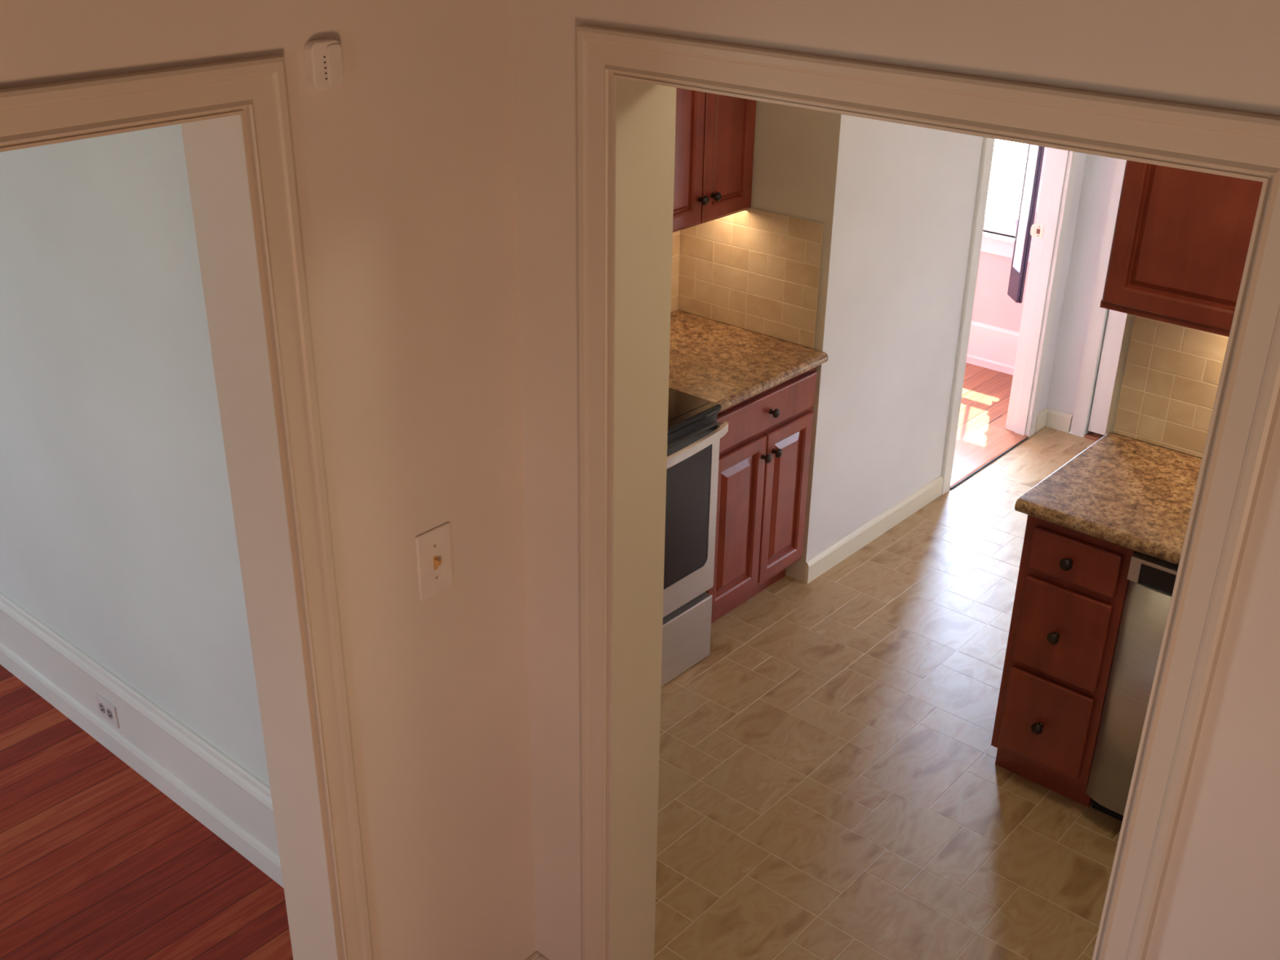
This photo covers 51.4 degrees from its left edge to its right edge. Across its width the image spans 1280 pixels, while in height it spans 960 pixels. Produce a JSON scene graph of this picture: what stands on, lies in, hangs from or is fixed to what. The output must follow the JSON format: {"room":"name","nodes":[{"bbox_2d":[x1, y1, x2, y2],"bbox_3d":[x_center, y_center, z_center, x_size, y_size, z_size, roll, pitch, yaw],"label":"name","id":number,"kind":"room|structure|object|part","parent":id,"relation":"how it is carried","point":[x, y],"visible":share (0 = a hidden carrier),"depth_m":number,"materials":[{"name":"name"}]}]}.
{"room":"dining room","nodes":[
{"label":"dining room","id":0,"kind":"room"},
{"bbox_2d":[0,124,270,786],"bbox_3d":[-2.102,-0.659,3.898,4.534,2.700,0.100,21,33,36],"label":"wall","id":1,"kind":"structure","parent":0,"point":[117,531],"depth_m":3.31,"materials":[{"name":"grey paint"}]},
{"bbox_2d":[0,591,283,887],"bbox_3d":[-2.124,0.461,4.352,4.434,0.289,0.030,21,33,36],"label":"baseboard","id":2,"kind":"structure","parent":1,"relation":"attached to","point":[226,797],"depth_m":3.78,"materials":[{"name":"white paint"}]},
{"bbox_2d":[94,692,119,728],"bbox_3d":[-1.570,0.679,3.917,0.111,0.076,0.007,21,33,36],"label":"wall outlet","id":3,"kind":"object","parent":2,"relation":"attached to","point":[107,710],"visible":1,"depth_m":3.91,"materials":[{"name":"white plastic"}]},
{"bbox_2d":[98,702,105,713],"bbox_3d":[-1.587,0.673,3.928,0.031,0.033,0.002,21,33,36],"label":"receptacle","id":4,"kind":"object","parent":3,"relation":"attached to","point":[101,705],"depth_m":3.93,"materials":[{"name":"white plastic"}]},
{"bbox_2d":[106,708,112,719],"bbox_3d":[-1.555,0.686,3.903,0.031,0.033,0.002,21,33,36],"label":"receptacle","id":5,"kind":"object","parent":3,"relation":"attached to","point":[109,711],"depth_m":3.90,"materials":[{"name":"white plastic"}]},
{"bbox_2d":[0,664,293,959],"bbox_3d":[-3.289,1.201,3.171,4.685,0.040,3.750,21,33,36],"label":"floor","id":6,"kind":"structure","parent":0,"point":[97,862],"depth_m":3.54,"materials":[{"name":"brown wood"}]},
{"bbox_2d":[0,0,536,959],"bbox_3d":[-1.434,-0.355,0.899,0.150,4.800,3.869,21,33,36],"label":"wall","id":7,"kind":"structure","parent":0,"point":[406,168],"depth_m":2.25,"materials":[{"name":"paint"}]},
{"bbox_2d":[3,114,337,959],"bbox_3d":[-1.002,0.619,1.956,0.156,2.137,1.152,21,33,36],"label":"trim","id":8,"kind":"structure","parent":7,"relation":"attached to","point":[215,148],"depth_m":2.16,"materials":[{"name":"beige paint"}]},
{"bbox_2d":[0,54,373,959],"bbox_3d":[-0.937,0.612,1.891,0.021,2.208,1.295,21,33,36],"label":"trim","id":9,"kind":"structure","parent":7,"relation":"attached to","point":[255,88],"depth_m":1.98,"materials":[{"name":"beige paint"}]},
{"bbox_2d":[304,38,344,90],"bbox_3d":[-0.451,-0.594,1.906,0.024,0.067,0.054,21,33,36],"label":"sensor","id":10,"kind":"object","parent":7,"relation":"attached to","point":[323,58],"visible":1,"depth_m":1.90,"materials":[{"name":"beige plastic"}]},
{"bbox_2d":[415,522,453,600],"bbox_3d":[-0.366,0.150,2.398,0.019,0.132,0.079,21,33,36],"label":"light switch","id":11,"kind":"object","parent":7,"relation":"attached to","point":[433,548],"visible":1,"depth_m":2.40,"materials":[{"name":"beige plastic"}]},
{"bbox_2d":[525,951,540,959],"bbox_3d":[-0.381,1.238,2.934,0.016,0.185,0.454,21,33,36],"label":"baseboard","id":12,"kind":"structure","parent":7,"relation":"attached to","point":[535,956],"depth_m":3.04,"materials":[{"name":"beige paint"}]},
{"bbox_2d":[653,362,1122,959],"bbox_3d":[0.827,0.320,5.097,6.550,0.034,4.539,21,33,36],"label":"floor","id":13,"kind":"structure","parent":0,"point":[832,786],"depth_m":3.93,"materials":[{"name":"beige stone"}]},
{"bbox_2d":[661,386,728,686],"bbox_3d":[-0.230,0.141,4.162,0.721,1.075,0.768,21,33,36],"label":"stove","id":14,"kind":"object","parent":13,"relation":"on","point":[695,433],"visible":0.25,"depth_m":4.16,"materials":[{"name":"silver metal"}]},
{"bbox_3d":[-0.022,0.601,4.183,0.034,0.234,0.757,21,33,36],"label":"storage drawer","id":15,"kind":"part","parent":14,"relation":"part of","materials":[{"name":"silver metal"}]},
{"bbox_3d":[-0.016,0.204,3.990,0.034,0.587,0.757,21,33,36],"label":"oven door","id":16,"kind":"part","parent":14,"relation":"part of","materials":[{"name":"silver metal"}]},
{"bbox_3d":[0.002,-0.038,3.858,0.004,0.035,0.756,21,33,36],"label":"door trim","id":17,"kind":"part","parent":14,"relation":"part of","materials":[{"name":"black plastic"}]},
{"bbox_2d":[667,386,721,435],"bbox_3d":[-0.247,-0.197,4.019,0.663,0.025,0.768,21,33,36],"label":"cooktop","id":18,"kind":"object","parent":14,"relation":"in","point":[686,411],"depth_m":4.04,"materials":[{"name":"black ceramic"}]},
{"bbox_3d":[0.024,-0.039,3.835,0.062,0.030,0.766,21,33,36],"label":"handle","id":19,"kind":"part","parent":14,"relation":"part of","materials":[{"name":"silver metal"}]},
{"bbox_2d":[705,366,817,623],"bbox_3d":[0.191,0.001,4.703,0.661,0.874,0.605,21,33,36],"label":"base cabinet","id":20,"kind":"object","parent":13,"relation":"on","point":[765,451],"visible":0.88,"depth_m":4.51,"materials":[{"name":"brown wood"}]},
{"bbox_3d":[0.317,0.154,4.449,0.013,0.474,0.194,21,33,36],"label":"panel","id":21,"kind":"part","parent":20,"relation":"part of","materials":[{"name":"brown wood"}]},
{"bbox_3d":[0.317,0.153,4.449,0.019,0.570,0.290,21,33,36],"label":"door","id":22,"kind":"part","parent":20,"relation":"part of","materials":[{"name":"brown wood"}]},
{"bbox_2d":[668,310,828,413],"bbox_3d":[0.190,-0.413,4.507,0.665,0.038,0.608,21,33,36],"label":"countertop","id":23,"kind":"structure","parent":20,"relation":"on","point":[723,364],"depth_m":4.45,"materials":[{"name":"brown stone"}]},
{"bbox_3d":[0.421,-0.073,4.426,0.033,0.031,0.031,21,33,36],"label":"knob","id":24,"kind":"part","parent":20,"relation":"part of","materials":[{"name":"brown metal"}]},
{"bbox_3d":[0.412,-0.225,4.382,0.019,0.124,0.567,21,33,36],"label":"drawer","id":25,"kind":"part","parent":20,"relation":"part of","materials":[{"name":"brown wood"}]},
{"bbox_3d":[0.443,-0.221,4.379,0.033,0.031,0.031,21,33,36],"label":"knob","id":26,"kind":"part","parent":20,"relation":"part of","materials":[{"name":"brown metal"}]},
{"bbox_3d":[0.460,-0.092,4.467,0.033,0.031,0.031,21,33,36],"label":"knob","id":27,"kind":"part","parent":20,"relation":"part of","materials":[{"name":"brown metal"}]},
{"bbox_3d":[0.504,0.061,4.644,0.013,0.474,0.172,21,33,36],"label":"panel","id":28,"kind":"part","parent":20,"relation":"part of","materials":[{"name":"brown wood"}]},
{"bbox_3d":[0.503,0.061,4.645,0.019,0.570,0.268,21,33,36],"label":"door","id":29,"kind":"part","parent":20,"relation":"part of","materials":[{"name":"brown wood"}]},
{"bbox_2d":[949,414,1028,489],"bbox_3d":[1.526,-0.137,6.016,0.216,0.010,0.890,21,33,36],"label":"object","id":30,"kind":"structure","parent":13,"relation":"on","point":[974,452],"depth_m":6.01,"materials":[{"name":"brown wood"}]},
{"bbox_2d":[991,515,1137,806],"bbox_3d":[1.313,0.435,3.849,0.293,0.874,0.619,21,33,36],"label":"base cabinet","id":31,"kind":"object","parent":13,"relation":"on","point":[1072,585],"visible":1,"depth_m":3.63,"materials":[{"name":"brown wood"}]},
{"bbox_3d":[1.115,0.695,3.732,0.033,0.033,0.033,21,33,36],"label":"knob","id":32,"kind":"part","parent":31,"relation":"part of","materials":[{"name":"brown metal"}]},
{"bbox_3d":[1.139,0.680,3.741,0.243,0.268,0.019,21,33,36],"label":"drawer","id":33,"kind":"part","parent":31,"relation":"part of","materials":[{"name":"brown wood"}]},
{"bbox_3d":[1.119,0.426,3.601,0.033,0.033,0.033,21,33,36],"label":"knob","id":34,"kind":"part","parent":31,"relation":"part of","materials":[{"name":"brown metal"}]},
{"bbox_3d":[1.143,0.416,3.612,0.243,0.271,0.019,21,33,36],"label":"drawer","id":35,"kind":"part","parent":31,"relation":"part of","materials":[{"name":"brown wood"}]},
{"bbox_3d":[1.123,0.220,3.501,0.033,0.033,0.033,21,33,36],"label":"knob","id":36,"kind":"part","parent":31,"relation":"part of","materials":[{"name":"brown metal"}]},
{"bbox_3d":[1.146,0.215,3.514,0.243,0.125,0.019,21,33,36],"label":"drawer","id":37,"kind":"part","parent":31,"relation":"part of","materials":[{"name":"brown wood"}]},
{"bbox_2d":[1014,432,1201,564],"bbox_3d":[2.043,0.305,3.095,2.245,0.038,0.602,21,33,36],"label":"countertop","id":38,"kind":"structure","parent":31,"relation":"on","point":[1137,495],"depth_m":3.56,"materials":[{"name":"brown stone"}]},
{"bbox_2d":[1086,551,1178,821],"bbox_3d":[1.659,0.567,3.592,0.600,0.872,0.587,21,33,36],"label":"dishwasher","id":39,"kind":"object","parent":13,"relation":"on","point":[1152,580],"visible":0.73,"depth_m":3.50,"materials":[{"name":"silver metal"}]},
{"bbox_3d":[1.525,0.982,3.629,0.592,0.090,0.020,21,33,36],"label":"toe panel","id":40,"kind":"part","parent":39,"relation":"part of","materials":[{"name":"black plastic"}]},
{"bbox_3d":[1.488,0.307,3.237,0.600,0.068,0.036,21,33,36],"label":"control frame","id":41,"kind":"part","parent":39,"relation":"part of","materials":[{"name":"silver metal"}]},
{"bbox_3d":[1.489,0.311,3.241,0.543,0.056,0.029,21,33,36],"label":"control panel","id":42,"kind":"part","parent":39,"relation":"part of","materials":[{"name":"black plastic"}]},
{"bbox_2d":[511,0,1279,959],"bbox_3d":[0.944,-0.503,1.282,2.915,4.800,0.141,21,33,36],"label":"wall","id":43,"kind":"structure","parent":0,"point":[1220,900],"depth_m":1.82,"materials":[{"name":"paint"}]},
{"bbox_2d":[537,955,548,959],"bbox_3d":[-0.178,1.190,3.038,0.142,0.185,0.016,21,33,36],"label":"baseboard","id":44,"kind":"structure","parent":43,"relation":"attached to","point":[541,957],"depth_m":3.03,"materials":[{"name":"beige paint"}]},
{"bbox_2d":[576,24,1279,959],"bbox_3d":[0.311,0.460,2.223,1.113,2.225,0.021,21,33,36],"label":"trim","id":45,"kind":"structure","parent":43,"relation":"attached to","point":[1208,140],"depth_m":1.78,"materials":[{"name":"beige paint"}]},
{"bbox_2d":[610,77,1262,959],"bbox_3d":[0.363,0.467,2.294,0.970,2.153,0.147,21,33,36],"label":"trim","id":46,"kind":"structure","parent":43,"relation":"attached to","point":[646,115],"depth_m":2.42,"materials":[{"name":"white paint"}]},
{"bbox_2d":[680,100,1202,582],"bbox_3d":[1.664,-0.437,3.623,4.114,2.650,0.110,21,33,36],"label":"wall","id":47,"kind":"structure","parent":0,"point":[784,134],"depth_m":4.37,"materials":[{"name":"beige paint"}]},
{"bbox_2d":[1112,315,1228,457],"bbox_3d":[2.253,-0.004,3.194,2.245,0.434,0.005,21,33,36],"label":"tile backsplash","id":48,"kind":"structure","parent":47,"relation":"attached to","point":[1171,375],"depth_m":3.78,"materials":[{"name":"beige tile"}]},
{"bbox_2d":[1099,160,1262,336],"bbox_3d":[1.677,-0.719,3.244,0.938,0.790,0.227,21,33,36],"label":"upper cabinet","id":49,"kind":"object","parent":47,"relation":"attached to","point":[1181,238],"visible":0.45,"depth_m":3.42,"materials":[{"name":"brown wood"}]},
{"bbox_3d":[1.612,-0.343,3.349,0.938,0.020,0.018,21,33,36],"label":"light rail","id":50,"kind":"part","parent":49,"relation":"part of","materials":[{"name":"brown wood"}]},
{"bbox_3d":[1.433,-0.758,3.305,0.354,0.658,0.013,21,33,36],"label":"panel","id":51,"kind":"part","parent":49,"relation":"part of","materials":[{"name":"brown wood"}]},
{"bbox_2d":[804,114,1087,580],"bbox_3d":[1.240,-1.147,5.065,0.100,2.650,1.989,21,33,36],"label":"wall","id":52,"kind":"structure","parent":0,"point":[905,195],"depth_m":4.87,"materials":[{"name":"white paint"}]},
{"bbox_2d":[804,475,942,583],"bbox_3d":[0.940,0.183,5.252,0.014,0.088,0.992,21,33,36],"label":"baseboard","id":53,"kind":"structure","parent":52,"relation":"attached to","point":[842,549],"depth_m":5.20,"materials":[{"name":"beige paint"}]},
{"bbox_2d":[941,137,1079,494],"bbox_3d":[1.565,-1.023,5.448,0.018,2.102,0.868,21,33,36],"label":"trim","id":54,"kind":"structure","parent":52,"relation":"attached to","point":[988,143],"depth_m":5.40,"materials":[{"name":"white paint"}]},
{"bbox_2d":[949,138,1073,488],"bbox_3d":[1.525,-1.011,5.492,0.119,2.040,0.744,21,33,36],"label":"trim","id":55,"kind":"structure","parent":52,"relation":"attached to","point":[1057,163],"depth_m":5.87,"materials":[{"name":"white paint"}]},
{"bbox_2d":[1030,223,1044,238],"bbox_3d":[1.728,-1.085,5.798,0.056,0.058,0.003,21,33,36],"label":"strike plate","id":56,"kind":"object","parent":52,"relation":"attached to","point":[1037,230],"visible":1,"depth_m":5.80,"materials":[{"name":"beige paint"}]},
{"bbox_2d":[1035,407,1048,432],"bbox_3d":[1.878,-0.282,6.235,0.014,0.088,0.114,21,33,36],"label":"baseboard","id":57,"kind":"structure","parent":52,"relation":"attached to","point":[1042,415],"depth_m":6.22,"materials":[{"name":"beige paint"}]},
{"bbox_2d":[971,230,1029,332],"bbox_3d":[1.010,-2.147,7.109,3.222,2.650,0.150,21,33,36],"label":"wall","id":58,"kind":"structure","parent":0,"point":[993,305],"depth_m":6.79,"materials":[{"name":"pink paint"}]},
{"bbox_2d":[966,320,1019,375],"bbox_3d":[0.975,-1.016,7.552,3.122,0.228,0.022,21,33,36],"label":"baseboard","id":59,"kind":"structure","parent":58,"relation":"attached to","point":[990,347],"depth_m":6.89,"materials":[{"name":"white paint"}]},
{"bbox_2d":[980,146,1046,262],"bbox_3d":[1.434,-2.136,6.654,1.600,1.838,0.145,21,33,36],"label":"window","id":60,"kind":"structure","parent":58,"relation":"attached to","point":[991,224],"depth_m":6.68,"materials":[{"name":"white glass"}]},
{"bbox_2d":[1007,144,1044,302],"bbox_3d":[1.851,-1.654,6.192,0.090,1.648,0.288,8,27,15],"label":"shutter","id":61,"kind":"object","parent":60,"relation":"attached to","point":[1023,224],"visible":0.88,"depth_m":6.30,"materials":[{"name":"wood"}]},
{"bbox_3d":[1.828,-1.652,6.109,0.008,1.417,0.109,-1,26,-5],"label":"infill panel","id":62,"kind":"part","parent":61,"relation":"part of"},
{"bbox_2d":[1046,153,1116,434],"bbox_3d":[2.974,-1.073,4.971,2.878,2.650,0.100,21,33,36],"label":"wall","id":63,"kind":"structure","parent":0,"point":[1099,171],"depth_m":5.95,"materials":[{"name":"white paint"}]},
{"bbox_2d":[1044,408,1072,432],"bbox_3d":[1.960,-0.278,6.231,0.117,0.088,0.014,21,33,36],"label":"baseboard","id":64,"kind":"structure","parent":63,"relation":"attached to","point":[1056,420],"depth_m":6.22,"materials":[{"name":"beige paint"}]},
{"bbox_2d":[1084,431,1104,440],"bbox_3d":[2.363,-0.116,5.998,0.712,0.012,0.112,21,33,36],"label":"door sill","id":65,"kind":"structure","parent":63,"relation":"attached to","point":[1094,436],"depth_m":6.16,"materials":[{"name":"brown wood"}]},
{"bbox_2d":[1070,158,1126,437],"bbox_3d":[2.344,-1.037,5.504,0.852,2.100,0.018,21,33,36],"label":"trim","id":66,"kind":"structure","parent":63,"relation":"attached to","point":[1098,314],"depth_m":5.95,"materials":[{"name":"white paint"}]},
{"bbox_2d":[1088,309,1127,435],"bbox_3d":[2.342,-1.016,5.511,0.702,1.996,0.104,21,33,36],"label":"door","id":67,"kind":"structure","parent":63,"relation":"in","point":[1116,322],"depth_m":6.01,"materials":[{"name":"white paint"}]},
{"bbox_3d":[-0.520,-0.702,4.096,0.100,2.650,1.926,21,33,36],"label":"wall","id":68,"kind":"structure","parent":0,"visible":0},
{"bbox_2d":[672,88,756,232],"bbox_3d":[0.097,-1.217,4.248,0.347,0.780,0.561,21,33,36],"label":"upper cabinet","id":69,"kind":"object","parent":68,"relation":"attached to","point":[714,133],"visible":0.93,"depth_m":4.28,"materials":[{"name":"brown wood"}]},
{"bbox_3d":[0.109,-1.136,4.079,0.013,0.662,0.178,21,33,36],"label":"panel","id":70,"kind":"part","parent":69,"relation":"part of","materials":[{"name":"brown wood"}]},
{"bbox_3d":[0.108,-1.136,4.080,0.019,0.758,0.274,21,33,36],"label":"door","id":71,"kind":"part","parent":69,"relation":"part of","materials":[{"name":"brown wood"}]},
{"bbox_3d":[0.204,-0.900,4.280,0.033,0.029,0.029,21,33,36],"label":"knob","id":72,"kind":"part","parent":69,"relation":"part of","materials":[{"name":"brown metal"}]},
{"bbox_3d":[0.177,-0.840,4.350,0.013,0.014,0.561,21,33,36],"label":"light rail","id":73,"kind":"part","parent":69,"relation":"part of","materials":[{"name":"brown wood"}]},
{"bbox_3d":[0.247,-0.921,4.325,0.033,0.029,0.029,21,33,36],"label":"knob","id":74,"kind":"part","parent":69,"relation":"part of","materials":[{"name":"brown metal"}]},
{"bbox_3d":[0.290,-1.225,4.269,0.013,0.662,0.170,21,33,36],"label":"panel","id":75,"kind":"part","parent":69,"relation":"part of","materials":[{"name":"brown wood"}]},
{"bbox_3d":[0.289,-1.226,4.270,0.019,0.758,0.266,21,33,36],"label":"door","id":76,"kind":"part","parent":69,"relation":"part of","materials":[{"name":"brown wood"}]},
{"bbox_2d":[671,207,823,348],"bbox_3d":[-0.051,-0.525,4.189,0.604,0.434,1.291,21,33,36],"label":"tile backsplash","id":77,"kind":"structure","parent":68,"relation":"attached to","point":[753,269],"depth_m":4.61,"materials":[{"name":"beige tile"}]}
]}

